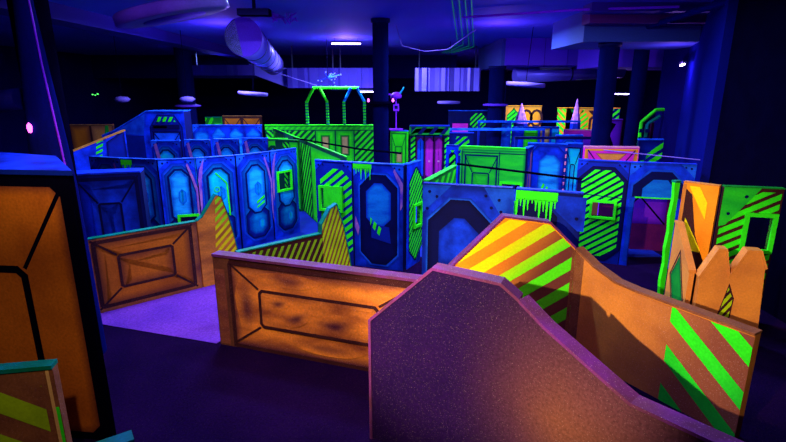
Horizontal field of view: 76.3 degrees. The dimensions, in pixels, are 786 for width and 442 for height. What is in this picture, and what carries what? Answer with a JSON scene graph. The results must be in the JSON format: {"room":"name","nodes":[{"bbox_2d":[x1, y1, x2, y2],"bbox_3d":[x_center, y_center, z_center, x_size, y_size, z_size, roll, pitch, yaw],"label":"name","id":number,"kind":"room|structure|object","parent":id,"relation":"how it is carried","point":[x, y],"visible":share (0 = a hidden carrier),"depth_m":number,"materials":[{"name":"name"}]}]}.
{"room":"laser tag arena","nodes":[
{"label":"laser tag arena","id":0,"kind":"room"},
{"bbox_2d":[0,45,179,153],"bbox_3d":[-19.150,-4.625,21.276,0.300,6.000,49.500,0,15,0],"label":"wall","id":1,"kind":"structure","parent":0,"point":[79,84],"depth_m":30.99,"materials":[{"name":"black paint"}]},
{"bbox_2d":[90,55,456,77],"bbox_3d":[-7.500,-9.791,31.750,23.000,1.400,0.400,0,15,0],"label":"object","id":2,"kind":"structure","parent":1,"relation":"attached to","point":[103,66],"depth_m":31.50,"materials":[{"name":"blue paint"}]},
{"bbox_2d":[0,0,713,64],"bbox_3d":[0.000,-7.588,20.747,48.000,0.001,50.000,0,15,0],"label":"ceiling","id":3,"kind":"structure","parent":0,"point":[429,25],"depth_m":16.30,"materials":[{"name":"paint"}]},
{"bbox_2d":[0,0,243,58],"bbox_3d":[-8.600,-6.762,18.379,0.800,0.380,21.000,0,15,0],"label":"trim","id":4,"kind":"structure","parent":3,"relation":"attached to","point":[61,15],"depth_m":15.38,"materials":[{"name":"paint"}]},
{"bbox_2d":[112,0,229,28],"bbox_3d":[-3.438,-3.543,7.741,1.703,1.091,1.717,-6,16,-22],"label":"disc","id":5,"kind":"object","parent":3,"relation":"hanging from","point":[162,12],"visible":1,"depth_m":7.26,"materials":[{"name":"plastic"}]},
{"bbox_2d":[192,51,254,75],"bbox_3d":[-8.600,-8.105,25.374,3.200,1.380,0.590,0,15,0],"label":"duct","id":6,"kind":"object","parent":3,"relation":"hanging from","point":[198,70],"visible":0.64,"depth_m":25.27,"materials":[{"name":"metal"}]},
{"bbox_2d":[236,0,271,16],"bbox_3d":[-3.100,-4.810,11.138,0.700,0.450,0.300,0,15,0],"label":"ceiling projector","id":7,"kind":"object","parent":3,"relation":"attached to","point":[242,12],"visible":1,"depth_m":11.04,"materials":[{"name":"black paint"}]},
{"bbox_2d":[225,17,283,74],"bbox_3d":[-4.779,-6.181,18.210,0.990,1.415,10.289,-2,15,-9],"label":"duct","id":8,"kind":"object","parent":3,"relation":"hanging from","point":[244,37],"visible":0.99,"depth_m":13.43,"materials":[{"name":"metal"}]},
{"bbox_2d":[254,66,287,86],"bbox_3d":[-6.100,-7.753,25.256,2.002,2.000,0.482,4,15,15],"label":"duct elbow","id":9,"kind":"object","parent":3,"relation":"hanging from","point":[280,79],"visible":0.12,"depth_m":25.11,"materials":[{"name":"metal"}]},
{"bbox_2d":[268,12,297,24],"bbox_3d":[-3.021,-5.528,13.653,0.855,0.342,0.396,0,15,0],"label":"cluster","id":10,"kind":"object","parent":3,"relation":"hanging from","point":[274,15],"visible":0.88,"depth_m":13.61,"materials":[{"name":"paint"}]},
{"bbox_2d":[287,46,372,87],"bbox_3d":[-2.950,-7.638,24.826,4.500,2.000,0.890,0,15,0],"label":"duct","id":11,"kind":"object","parent":3,"relation":"hanging from","point":[349,76],"visible":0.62,"depth_m":24.59,"materials":[{"name":"metal"}]},
{"bbox_2d":[415,46,480,90],"bbox_3d":[2.700,-7.566,24.845,3.200,2.150,0.890,0,15,0],"label":"duct","id":12,"kind":"object","parent":3,"relation":"hanging from","point":[426,79],"visible":0.98,"depth_m":24.61,"materials":[{"name":"metal"}]},
{"bbox_2d":[506,27,544,87],"bbox_3d":[4.605,-5.591,17.139,1.320,1.998,1.316,1,15,4],"label":"pendant lamp","id":13,"kind":"object","parent":3,"relation":"hanging from","point":[509,83],"visible":1,"depth_m":16.91,"materials":[{"name":"plastic"}]},
{"bbox_2d":[478,38,661,69],"bbox_3d":[9.775,-7.828,23.787,10.450,1.100,6.000,0,15,0],"label":"trim","id":14,"kind":"structure","parent":3,"relation":"attached to","point":[512,53],"depth_m":20.95,"materials":[{"name":"paint"}]},
{"bbox_2d":[512,67,625,81],"bbox_3d":[8.200,-6.899,23.310,5.267,0.925,0.736,-2,15,-6],"label":"duct","id":15,"kind":"object","parent":14,"relation":"attached to","point":[534,74],"visible":0.67,"depth_m":22.98,"materials":[{"name":"metal"}]},
{"bbox_2d":[577,49,663,68],"bbox_3d":[10.050,-6.586,19.409,4.900,1.250,2.300,0,15,0],"label":"trim","id":16,"kind":"structure","parent":3,"relation":"attached to","point":[587,58],"depth_m":18.45,"materials":[{"name":"paint"}]},
{"bbox_2d":[193,65,596,132],"bbox_3d":[0.000,-11.025,45.339,48.000,6.000,0.300,0,15,0],"label":"wall","id":17,"kind":"structure","parent":0,"point":[217,97],"depth_m":45.24,"materials":[{"name":"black paint"}]},
{"bbox_2d":[72,133,785,441],"bbox_3d":[0.000,-1.790,22.289,48.000,0.001,50.000,0,15,0],"label":"floor","id":18,"kind":"structure","parent":0,"point":[163,388],"depth_m":6.82,"materials":[{"name":"carpet"}]},
{"bbox_2d":[0,359,71,441],"bbox_3d":[-3.929,2.095,4.861,1.384,1.468,0.130,-3,15,-10],"label":"wall panel","id":19,"kind":"object","parent":18,"relation":"on","point":[32,402],"visible":1,"depth_m":4.81,"materials":[{"name":"brown paint"}]},
{"bbox_2d":[0,0,106,353],"bbox_3d":[-5.084,-0.879,7.195,1.167,6.001,0.958,0,15,0],"label":"column","id":20,"kind":"structure","parent":18,"relation":"on","point":[41,96],"depth_m":6.72,"materials":[{"name":"black paint"}]},
{"bbox_2d":[0,152,116,439],"bbox_3d":[-4.359,0.827,6.228,2.450,3.200,1.430,2,15,6],"label":"partition wall","id":21,"kind":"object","parent":18,"relation":"on","point":[48,310],"visible":0.71,"depth_m":5.44,"materials":[{"name":"orange paint"}]},
{"bbox_2d":[69,124,113,148],"bbox_3d":[-11.301,-2.329,19.093,1.612,2.685,0.130,0,15,0],"label":"wall panel","id":22,"kind":"object","parent":18,"relation":"on","point":[81,134],"visible":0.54,"depth_m":18.77,"materials":[{"name":"brown paint"}]},
{"bbox_2d":[73,130,128,169],"bbox_3d":[-8.375,-1.170,14.491,0.130,2.811,1.600,9,17,31],"label":"panel","id":23,"kind":"object","parent":18,"relation":"on","point":[115,144],"visible":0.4,"depth_m":14.28,"materials":[{"name":"blue paint"}]},
{"bbox_2d":[88,156,122,169],"bbox_3d":[-6.855,-0.364,12.231,0.986,2.415,0.124,5,16,18],"label":"wall panel","id":24,"kind":"object","parent":18,"relation":"on","point":[96,162],"visible":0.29,"depth_m":11.93,"materials":[{"name":"blue paint"}]},
{"bbox_2d":[76,168,150,236],"bbox_3d":[-5.593,0.186,10.133,1.209,2.430,0.480,-5,16,-17],"label":"panel","id":25,"kind":"object","parent":18,"relation":"on","point":[113,200],"visible":0.41,"depth_m":9.79,"materials":[{"name":"blue paint"}]},
{"bbox_2d":[97,430,133,441],"bbox_3d":[-2.174,2.360,3.847,0.484,1.460,0.130,-10,18,-34],"label":"wall panel","id":26,"kind":"object","parent":18,"relation":"on","point":[127,436],"visible":1,"depth_m":3.75,"materials":[{"name":"blue paint"}]},
{"bbox_2d":[120,157,164,226],"bbox_3d":[-5.918,-0.294,11.968,0.935,2.415,0.126,3,15,13],"label":"wall panel","id":27,"kind":"object","parent":18,"relation":"on","point":[150,165],"visible":0.43,"depth_m":11.71,"materials":[{"name":"blue paint"}]},
{"bbox_2d":[87,220,202,312],"bbox_3d":[-4.703,0.846,9.588,1.945,1.435,0.130,-13,19,-39],"label":"wall panel","id":28,"kind":"object","parent":18,"relation":"on","point":[131,267],"visible":0.93,"depth_m":9.50,"materials":[{"name":"orange paint"}]},
{"bbox_2d":[102,110,192,157],"bbox_3d":[-8.627,-2.280,17.809,2.910,3.250,0.637,0,15,0],"label":"wall","id":29,"kind":"structure","parent":18,"relation":"on","point":[149,125],"depth_m":17.28,"materials":[{"name":"blue paint"}]},
{"bbox_2d":[101,284,219,342],"bbox_3d":[-5.841,1.355,10.441,7.712,0.012,3.250,4,15,14],"label":"floor","id":30,"kind":"structure","parent":18,"relation":"on","point":[193,314],"depth_m":9.03,"materials":[{"name":"carpet"}]},
{"bbox_2d":[150,140,181,158],"bbox_3d":[-7.062,-1.332,15.833,0.889,2.435,0.144,0,15,0],"label":"wall panel","id":31,"kind":"object","parent":18,"relation":"on","point":[160,148],"visible":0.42,"depth_m":15.54,"materials":[{"name":"blue paint"}]},
{"bbox_2d":[157,157,199,224],"bbox_3d":[-5.047,-0.293,11.964,0.810,2.415,0.140,-4,15,-15],"label":"wall panel","id":32,"kind":"object","parent":18,"relation":"on","point":[178,181],"visible":0.72,"depth_m":11.80,"materials":[{"name":"blue paint"}]},
{"bbox_2d":[173,47,200,138],"bbox_3d":[-9.600,-5.203,23.451,1.160,6.000,1.160,0,15,0],"label":"round column","id":33,"kind":"structure","parent":18,"relation":"on","point":[188,77],"depth_m":22.85,"materials":[{"name":"paint"}]},
{"bbox_2d":[184,139,211,213],"bbox_3d":[-6.179,-1.397,16.074,0.796,2.435,0.144,0,15,0],"label":"wall panel","id":34,"kind":"object","parent":18,"relation":"on","point":[194,148],"visible":0.38,"depth_m":15.78,"materials":[{"name":"blue paint"}]},
{"bbox_2d":[195,193,237,286],"bbox_3d":[-3.637,0.376,10.415,0.830,1.919,0.130,-12,19,-39],"label":"wall panel","id":35,"kind":"object","parent":18,"relation":"on","point":[215,232],"visible":0.69,"depth_m":10.28,"materials":[{"name":"orange paint"}]},
{"bbox_2d":[195,155,241,249],"bbox_3d":[-4.272,-0.385,12.312,0.895,2.415,0.126,-9,17,-31],"label":"wall panel","id":36,"kind":"object","parent":18,"relation":"on","point":[216,175],"visible":0.65,"depth_m":12.14,"materials":[{"name":"blue paint"}]},
{"bbox_2d":[213,138,239,155],"bbox_3d":[-5.343,-1.461,16.316,0.796,2.435,0.144,0,15,0],"label":"wall panel","id":37,"kind":"object","parent":18,"relation":"on","point":[222,146],"visible":0.34,"depth_m":16.02,"materials":[{"name":"blue paint"}]},
{"bbox_2d":[192,124,262,155],"bbox_3d":[-6.874,-2.770,21.045,2.859,2.535,0.130,0,15,0],"label":"wall panel","id":38,"kind":"object","parent":18,"relation":"on","point":[200,131],"visible":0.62,"depth_m":20.75,"materials":[{"name":"paint"}]},
{"bbox_2d":[222,116,262,132],"bbox_3d":[-8.296,-4.569,27.806,2.158,2.535,0.137,0,15,0],"label":"wall panel","id":39,"kind":"object","parent":18,"relation":"on","point":[226,119],"visible":0.29,"depth_m":27.49,"materials":[{"name":"brown paint"}]},
{"bbox_2d":[234,151,273,248],"bbox_3d":[-3.548,-0.548,12.922,0.126,2.415,0.987,13,19,39],"label":"wall panel","id":40,"kind":"object","parent":18,"relation":"on","point":[253,176],"visible":0.99,"depth_m":12.85,"materials":[{"name":"blue paint"}]},
{"bbox_2d":[242,138,268,153],"bbox_3d":[-4.491,-1.525,16.558,0.827,2.435,0.144,0,15,0],"label":"wall panel","id":41,"kind":"object","parent":18,"relation":"on","point":[249,145],"visible":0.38,"depth_m":16.25,"materials":[{"name":"blue paint"}]},
{"bbox_2d":[269,148,299,239],"bbox_3d":[-2.946,-0.747,13.671,0.140,2.415,0.947,10,18,33],"label":"wall panel","id":42,"kind":"object","parent":18,"relation":"on","point":[286,220],"visible":1,"depth_m":13.63,"materials":[{"name":"blue paint"}]},
{"bbox_2d":[275,139,302,211],"bbox_3d":[-3.454,-1.512,16.615,0.899,2.380,0.130,7,16,24],"label":"wall panel","id":43,"kind":"object","parent":18,"relation":"on","point":[279,143],"visible":0.42,"depth_m":16.43,"materials":[{"name":"green paint"}]},
{"bbox_2d":[235,203,351,265],"bbox_3d":[-1.697,0.734,9.014,2.250,1.947,0.110,-11,19,-36],"label":"wall panel","id":44,"kind":"object","parent":18,"relation":"on","point":[329,245],"visible":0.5,"depth_m":9.15,"materials":[{"name":"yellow paint"}]},
{"bbox_2d":[273,128,346,221],"bbox_3d":[-3.025,-1.527,16.594,0.052,2.420,9.695,-6,16,-22],"label":"wall","id":45,"kind":"structure","parent":18,"relation":"on","point":[309,151],"depth_m":15.33,"materials":[{"name":"paint"}]},
{"bbox_2d":[293,137,401,153],"bbox_3d":[-1.589,-2.145,14.093,0.287,0.050,5.180,-13,19,-39],"label":"rail","id":46,"kind":"object","parent":45,"relation":"attached to","point":[393,152],"visible":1,"depth_m":13.40,"materials":[{"name":"black paint"}]},
{"bbox_2d":[256,189,661,256],"bbox_3d":[1.500,-0.203,16.296,10.200,0.014,8.400,0,15,0],"label":"trim","id":47,"kind":"structure","parent":45,"relation":"attached to","point":[308,225],"depth_m":14.17,"materials":[{"name":"blue paint"}]},
{"bbox_2d":[211,250,421,371],"bbox_3d":[-1.162,1.366,7.430,3.378,1.540,0.190,5,16,18],"label":"wall panel","id":48,"kind":"object","parent":18,"relation":"on","point":[320,312],"visible":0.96,"depth_m":7.41,"materials":[{"name":"brown paint"}]},
{"bbox_2d":[265,124,373,161],"bbox_3d":[-3.100,-2.883,21.536,4.660,2.500,0.164,0,15,0],"label":"panel","id":49,"kind":"object","parent":18,"relation":"on","point":[352,135],"visible":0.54,"depth_m":21.27,"materials":[{"name":"paint"}]},
{"bbox_2d":[305,87,328,124],"bbox_3d":[-3.190,-4.829,21.015,0.970,1.529,0.120,0,15,0],"label":"arch frame","id":50,"kind":"object","parent":49,"relation":"on","point":[312,89],"visible":1,"depth_m":20.97,"materials":[{"name":"teal paint"}]},
{"bbox_2d":[313,86,357,89],"bbox_3d":[-2.405,-5.568,20.932,1.910,0.130,0.130,0,15,0],"label":"cross beam","id":51,"kind":"structure","parent":50,"relation":"attached to","point":[315,87],"depth_m":20.91,"materials":[{"name":"green metal"}]},
{"bbox_2d":[342,88,365,124],"bbox_3d":[-1.630,-4.829,21.015,0.970,1.529,0.120,0,15,0],"label":"arch frame","id":52,"kind":"object","parent":49,"relation":"on","point":[350,89],"visible":1,"depth_m":20.95,"materials":[{"name":"teal paint"}]},
{"bbox_2d":[315,159,354,264],"bbox_3d":[-1.340,-0.191,11.573,0.937,2.420,0.140,6,16,22],"label":"wall panel","id":53,"kind":"object","parent":18,"relation":"on","point":[330,174],"visible":0.69,"depth_m":11.38,"materials":[{"name":"green paint"}]},
{"bbox_2d":[353,161,404,270],"bbox_3d":[-0.318,-0.094,11.207,1.168,2.420,0.117,5,16,19],"label":"wall panel","id":54,"kind":"object","parent":18,"relation":"on","point":[378,187],"visible":1,"depth_m":11.14,"materials":[{"name":"blue paint"}]},
{"bbox_2d":[366,17,395,162],"bbox_3d":[-0.380,-3.147,15.719,0.920,6.000,0.920,0,15,0],"label":"round column","id":55,"kind":"structure","parent":18,"relation":"on","point":[380,102],"depth_m":15.27,"materials":[{"name":"paint"}]},
{"bbox_2d":[390,130,407,163],"bbox_3d":[0.244,-2.310,19.510,0.688,2.435,0.130,4,15,15],"label":"wall panel","id":56,"kind":"object","parent":18,"relation":"on","point":[398,139],"visible":0.57,"depth_m":19.30,"materials":[{"name":"green paint"}]},
{"bbox_2d":[388,87,404,129],"bbox_3d":[0.078,-4.276,19.012,0.679,1.616,0.438,8,17,27],"label":"stand","id":57,"kind":"object","parent":56,"relation":"on","point":[396,95],"visible":0.95,"depth_m":18.87,"materials":[{"name":"paint"}]},
{"bbox_2d":[410,135,414,161],"bbox_3d":[0.690,-1.848,17.772,0.180,2.435,0.230,0,15,0],"label":"striped post","id":58,"kind":"object","parent":18,"relation":"on","point":[412,137],"visible":0.4,"depth_m":17.48,"materials":[{"name":"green paint"}]},
{"bbox_2d":[410,125,449,134],"bbox_3d":[1.270,-3.169,17.369,1.380,0.315,0.330,0,15,0],"label":"panel","id":59,"kind":"object","parent":58,"relation":"on","point":[414,129],"visible":0.97,"depth_m":17.22,"materials":[{"name":"green paint"}]},
{"bbox_2d":[404,160,422,269],"bbox_3d":[0.474,-0.150,11.419,0.140,2.420,0.792,8,17,29],"label":"wall panel","id":60,"kind":"object","parent":18,"relation":"on","point":[413,179],"visible":0.98,"depth_m":11.31,"materials":[{"name":"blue paint"}]},
{"bbox_2d":[416,136,423,176],"bbox_3d":[0.945,-1.821,17.769,0.250,2.385,0.110,0,15,0],"label":"wall panel","id":61,"kind":"object","parent":18,"relation":"on","point":[419,139],"visible":0.56,"depth_m":17.54,"materials":[{"name":"paint"}]},
{"bbox_2d":[424,136,432,178],"bbox_3d":[1.260,-1.821,17.769,0.300,2.385,0.110,0,15,0],"label":"wall panel","id":62,"kind":"object","parent":18,"relation":"on","point":[428,151],"visible":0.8,"depth_m":17.62,"materials":[{"name":"paint"}]},
{"bbox_2d":[434,136,441,173],"bbox_3d":[1.590,-1.821,17.769,0.280,2.385,0.110,0,15,0],"label":"wall panel","id":63,"kind":"object","parent":18,"relation":"on","point":[437,139],"visible":0.65,"depth_m":17.59,"materials":[{"name":"paint"}]},
{"bbox_2d":[423,165,456,182],"bbox_3d":[0.953,0.205,10.081,0.110,2.420,1.952,6,16,21],"label":"wall panel","id":64,"kind":"object","parent":18,"relation":"on","point":[447,175],"visible":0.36,"depth_m":9.91,"materials":[{"name":"green paint"}]},
{"bbox_2d":[457,163,581,179],"bbox_3d":[2.630,-1.040,10.485,2.576,0.310,0.050,2,15,9],"label":"rail","id":65,"kind":"object","parent":64,"relation":"attached to","point":[461,164],"visible":1,"depth_m":10.46,"materials":[{"name":"black metal"}]},
{"bbox_2d":[368,263,522,441],"bbox_3d":[0.490,1.548,5.343,1.622,2.261,0.170,7,16,25],"label":"wall panel","id":66,"kind":"object","parent":18,"relation":"on","point":[442,352],"visible":1,"depth_m":5.20,"materials":[{"name":"purple paint"}]},
{"bbox_2d":[446,144,458,183],"bbox_3d":[1.700,-0.997,14.572,0.353,2.435,0.110,4,15,14],"label":"wall panel","id":67,"kind":"object","parent":18,"relation":"on","point":[452,151],"visible":0.37,"depth_m":14.30,"materials":[{"name":"blue paint"}]},
{"bbox_2d":[449,132,473,183],"bbox_3d":[2.195,-1.569,16.335,0.786,2.635,0.110,2,15,7],"label":"wall panel","id":68,"kind":"object","parent":18,"relation":"on","point":[455,138],"visible":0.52,"depth_m":16.02,"materials":[{"name":"blue paint"}]},
{"bbox_2d":[448,110,487,145],"bbox_3d":[3.396,-3.526,22.914,1.771,3.035,0.130,0,15,0],"label":"wall panel","id":69,"kind":"object","parent":18,"relation":"on","point":[456,118],"visible":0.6,"depth_m":22.60,"materials":[{"name":"blue paint"}]},
{"bbox_2d":[422,182,514,274],"bbox_3d":[1.274,0.558,8.755,1.547,2.420,0.130,4,16,16],"label":"wall panel","id":70,"kind":"object","parent":18,"relation":"on","point":[454,214],"visible":0.59,"depth_m":8.58,"materials":[{"name":"blue paint"}]},
{"bbox_2d":[460,145,526,214],"bbox_3d":[2.780,-0.876,14.140,1.825,2.436,0.140,6,16,20],"label":"panel","id":71,"kind":"object","parent":18,"relation":"on","point":[514,158],"visible":0.43,"depth_m":13.93,"materials":[{"name":"paint"}]},
{"bbox_2d":[483,66,507,146],"bbox_3d":[4.450,-4.234,21.949,1.080,4.900,1.080,0,15,0],"label":"round column","id":72,"kind":"structure","parent":18,"relation":"on","point":[495,104],"depth_m":21.46,"materials":[{"name":"paint"}]},
{"bbox_2d":[501,123,511,146],"bbox_3d":[4.981,-3.493,23.957,1.235,2.435,0.130,0,15,0],"label":"wall panel","id":73,"kind":"object","parent":18,"relation":"on","point":[505,134],"visible":0.21,"depth_m":23.75,"materials":[{"name":"paint"}]},
{"bbox_2d":[448,213,576,332],"bbox_3d":[1.785,0.960,7.690,1.910,2.192,0.170,0,15,0],"label":"wall panel","id":74,"kind":"object","parent":18,"relation":"on","point":[532,253],"visible":0.52,"depth_m":7.52,"materials":[{"name":"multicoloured paint"}]},
{"bbox_2d":[505,105,542,145],"bbox_3d":[8.739,-6.281,33.563,2.533,2.885,0.130,0,15,0],"label":"mural panel","id":75,"kind":"object","parent":18,"relation":"on","point":[532,112],"visible":0.33,"depth_m":33.27,"materials":[{"name":"brown paint"}]},
{"bbox_2d":[477,120,580,145],"bbox_3d":[5.632,-2.853,21.034,4.224,2.700,0.120,0,15,0],"label":"cross beam","id":76,"kind":"structure","parent":18,"relation":"on","point":[479,121],"depth_m":20.65,"materials":[{"name":"blue metal"}]},
{"bbox_2d":[524,145,533,187],"bbox_3d":[3.785,-0.892,14.177,0.110,2.435,0.622,8,17,28],"label":"wall panel","id":77,"kind":"object","parent":18,"relation":"on","point":[529,149],"visible":0.53,"depth_m":13.89,"materials":[{"name":"blue paint"}]},
{"bbox_2d":[511,126,558,147],"bbox_3d":[6.198,-2.955,22.031,2.041,2.385,0.130,0,15,0],"label":"wall panel","id":78,"kind":"object","parent":18,"relation":"on","point":[549,130],"visible":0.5,"depth_m":21.75,"materials":[{"name":"paint"}]},
{"bbox_2d":[528,142,567,189],"bbox_3d":[4.564,-1.125,15.054,1.130,2.435,0.110,5,16,19],"label":"wall panel","id":79,"kind":"object","parent":18,"relation":"on","point":[548,158],"visible":0.51,"depth_m":14.84,"materials":[{"name":"blue paint"}]},
{"bbox_2d":[515,187,586,246],"bbox_3d":[2.537,0.673,8.322,1.088,2.420,0.130,6,16,23],"label":"wall panel","id":80,"kind":"object","parent":18,"relation":"on","point":[565,209],"visible":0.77,"depth_m":8.00,"materials":[{"name":"blue paint"}]},
{"bbox_2d":[512,136,590,188],"bbox_3d":[4.968,-1.304,15.444,2.567,2.580,0.120,0,15,0],"label":"cross beam","id":81,"kind":"structure","parent":18,"relation":"on","point":[516,138],"depth_m":15.07,"materials":[{"name":"blue metal"}]},
{"bbox_2d":[555,134,583,142],"bbox_3d":[6.132,-1.821,17.672,0.930,2.435,0.137,0,15,0],"label":"wall panel","id":82,"kind":"object","parent":18,"relation":"on","point":[556,140],"visible":0.07,"depth_m":17.36,"materials":[{"name":"paint"}]},
{"bbox_2d":[564,142,582,190],"bbox_3d":[5.390,-1.151,15.150,0.489,2.435,0.110,6,16,21],"label":"wall panel","id":83,"kind":"object","parent":18,"relation":"on","point":[575,149],"visible":0.49,"depth_m":14.96,"materials":[{"name":"blue paint"}]},
{"bbox_2d":[556,107,593,133],"bbox_3d":[12.032,-5.976,32.610,2.834,2.785,0.130,0,15,0],"label":"mural panel","id":84,"kind":"object","parent":18,"relation":"on","point":[563,113],"visible":0.33,"depth_m":32.35,"materials":[{"name":"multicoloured paint"}]},
{"bbox_2d":[570,99,579,128],"bbox_3d":[10.762,-5.489,29.583,0.773,3.400,0.773,0,15,0],"label":"spire","id":85,"kind":"object","parent":18,"relation":"on","point":[576,116],"visible":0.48,"depth_m":29.27,"materials":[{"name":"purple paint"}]},
{"bbox_2d":[563,129,591,158],"bbox_3d":[7.806,-2.544,20.484,1.771,2.385,0.130,2,15,6],"label":"wall panel","id":86,"kind":"object","parent":18,"relation":"on","point":[586,132],"visible":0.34,"depth_m":20.21,"materials":[{"name":"paint"}]},
{"bbox_2d":[575,159,629,264],"bbox_3d":[4.780,-0.207,11.634,1.094,2.420,0.140,6,16,23],"label":"wall panel","id":87,"kind":"object","parent":18,"relation":"on","point":[603,181],"visible":0.81,"depth_m":11.53,"materials":[{"name":"green paint"}]},
{"bbox_2d":[590,42,622,145],"bbox_3d":[6.000,-2.400,14.469,0.620,5.200,0.620,0,15,0],"label":"round column","id":88,"kind":"structure","parent":18,"relation":"on","point":[609,52],"depth_m":13.96,"materials":[{"name":"paint"}]},
{"bbox_2d":[583,146,639,214],"bbox_3d":[5.880,-0.812,13.779,1.418,2.485,0.130,2,15,6],"label":"wall panel","id":89,"kind":"object","parent":18,"relation":"on","point":[589,152],"visible":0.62,"depth_m":13.46,"materials":[{"name":"paint"}]},
{"bbox_2d":[609,119,622,145],"bbox_3d":[8.185,-2.425,19.067,0.786,2.885,0.130,0,15,0],"label":"wall panel","id":90,"kind":"object","parent":18,"relation":"on","point":[616,128],"visible":0.28,"depth_m":18.78,"materials":[{"name":"paint"}]},
{"bbox_2d":[510,295,743,441],"bbox_3d":[1.874,1.913,4.315,0.170,2.085,1.913,-13,20,-40],"label":"wall panel","id":91,"kind":"object","parent":18,"relation":"on","point":[562,392],"visible":1,"depth_m":4.43,"materials":[{"name":"purple paint"}]},
{"bbox_2d":[597,167,670,250],"bbox_3d":[6.207,-0.354,12.545,1.990,2.235,0.110,3,15,10],"label":"wall panel","id":92,"kind":"object","parent":18,"relation":"on","point":[649,219],"visible":0.14,"depth_m":12.59,"materials":[{"name":"paint"}]},
{"bbox_2d":[623,49,649,145],"bbox_3d":[8.600,-3.712,17.846,0.600,6.000,0.600,0,15,0],"label":"round column","id":93,"kind":"structure","parent":18,"relation":"on","point":[641,56],"depth_m":17.49,"materials":[{"name":"paint"}]},
{"bbox_2d":[637,139,663,161],"bbox_3d":[7.692,-1.228,15.247,0.735,2.535,0.130,0,15,0],"label":"wall panel","id":94,"kind":"object","parent":18,"relation":"on","point":[647,146],"visible":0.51,"depth_m":14.95,"materials":[{"name":"blue paint"}]},
{"bbox_2d":[638,108,664,138],"bbox_3d":[8.910,-2.136,17.012,1.352,3.383,0.130,0,15,0],"label":"arch frame","id":95,"kind":"object","parent":18,"relation":"on","point":[651,113],"visible":0.27,"depth_m":16.69,"materials":[{"name":"green paint"}]},
{"bbox_2d":[618,161,696,268],"bbox_3d":[5.925,-0.112,11.274,1.312,2.420,0.110,4,15,14],"label":"wall panel","id":96,"kind":"object","parent":18,"relation":"on","point":[651,180],"visible":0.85,"depth_m":11.09,"materials":[{"name":"blue paint"}]},
{"bbox_2d":[568,246,761,437],"bbox_3d":[3.431,1.478,6.709,0.171,1.694,2.454,-9,17,-30],"label":"wall panel","id":97,"kind":"object","parent":18,"relation":"on","point":[698,362],"visible":0.92,"depth_m":6.46,"materials":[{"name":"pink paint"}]},
{"bbox_2d":[657,180,681,294],"bbox_3d":[4.981,0.461,9.092,0.126,2.435,0.090,-5,16,-18],"label":"end panel","id":98,"kind":"object","parent":18,"relation":"on","point":[675,183],"visible":0.86,"depth_m":9.02,"materials":[{"name":"paint"}]},
{"bbox_2d":[664,220,695,303],"bbox_3d":[4.911,0.954,8.560,0.110,1.755,0.950,3,15,12],"label":"panel","id":99,"kind":"object","parent":18,"relation":"on","point":[682,269],"visible":0.79,"depth_m":8.47,"materials":[{"name":"pink paint"}]},
{"bbox_2d":[678,180,720,304],"bbox_3d":[5.330,0.512,8.929,0.110,2.420,0.555,-13,20,-41],"label":"panel","id":100,"kind":"object","parent":18,"relation":"on","point":[699,200],"visible":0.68,"depth_m":8.72,"materials":[{"name":"paint"}]},
{"bbox_2d":[692,245,767,327],"bbox_3d":[5.327,1.190,7.954,0.977,1.610,0.190,4,15,14],"label":"wall panel","id":101,"kind":"object","parent":18,"relation":"on","point":[733,291],"visible":0.83,"depth_m":7.84,"materials":[{"name":"pink paint"}]},
{"bbox_2d":[712,185,785,302],"bbox_3d":[5.981,0.600,8.597,0.877,2.420,0.140,4,15,13],"label":"wall panel","id":102,"kind":"object","parent":18,"relation":"on","point":[738,203],"visible":0.59,"depth_m":8.39,"materials":[{"name":"green paint"}]},
{"bbox_2d":[440,128,544,142],"bbox_3d":[3.640,-2.152,18.633,3.841,2.580,0.120,0,15,0],"label":"cross beam","id":103,"kind":"structure","parent":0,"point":[542,129],"depth_m":18.26,"materials":[{"name":"blue metal"}]},
{"bbox_2d":[613,70,660,138],"bbox_3d":[20.150,-7.067,30.457,0.300,6.000,30.500,0,15,0],"label":"wall","id":104,"kind":"structure","parent":0,"point":[653,76],"depth_m":39.76,"materials":[{"name":"blue paint"}]},
{"bbox_2d":[652,47,689,162],"bbox_3d":[9.100,-3.326,16.396,0.200,6.000,1.600,0,15,0],"label":"wall","id":105,"kind":"structure","parent":0,"point":[672,79],"depth_m":16.22,"materials":[{"name":"blue paint"}]},
{"bbox_2d":[673,0,738,182],"bbox_3d":[7.975,-2.472,13.183,0.223,6.000,5.632,6,16,23],"label":"wall","id":106,"kind":"structure","parent":0,"point":[708,59],"depth_m":11.47,"materials":[{"name":"blue paint"}]},
{"bbox_2d":[462,5,679,18],"bbox_3d":[4.252,-5.254,12.554,5.206,0.080,0.314,6,16,22],"label":"conduit","id":107,"kind":"object","parent":106,"relation":"attached to","point":[672,6],"visible":1,"depth_m":12.41,"materials":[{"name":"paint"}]},
{"bbox_2d":[551,11,700,48],"bbox_3d":[7.200,-5.556,14.665,4.200,0.800,2.800,0,15,0],"label":"trim","id":108,"kind":"structure","parent":106,"relation":"attached to","point":[568,33],"depth_m":13.40,"materials":[{"name":"paint"}]},
{"bbox_2d":[581,2,711,25],"bbox_3d":[6.900,-5.229,12.656,4.200,0.400,1.150,0,15,0],"label":"trim","id":109,"kind":"structure","parent":106,"relation":"attached to","point":[599,14],"depth_m":12.68,"materials":[{"name":"paint"}]},
{"bbox_2d":[645,0,725,28],"bbox_3d":[6.800,-5.145,13.118,0.140,0.540,8.017,-1,15,-3],"label":"trim","id":110,"kind":"structure","parent":106,"relation":"attached to","point":[720,3],"depth_m":11.50,"materials":[{"name":"blue paint"}]},
{"bbox_2d":[709,0,785,322],"bbox_3d":[7.050,-0.036,4.026,0.300,6.000,13.800,0,15,0],"label":"wall","id":111,"kind":"structure","parent":0,"point":[750,148],"depth_m":9.41,"materials":[{"name":"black paint"}]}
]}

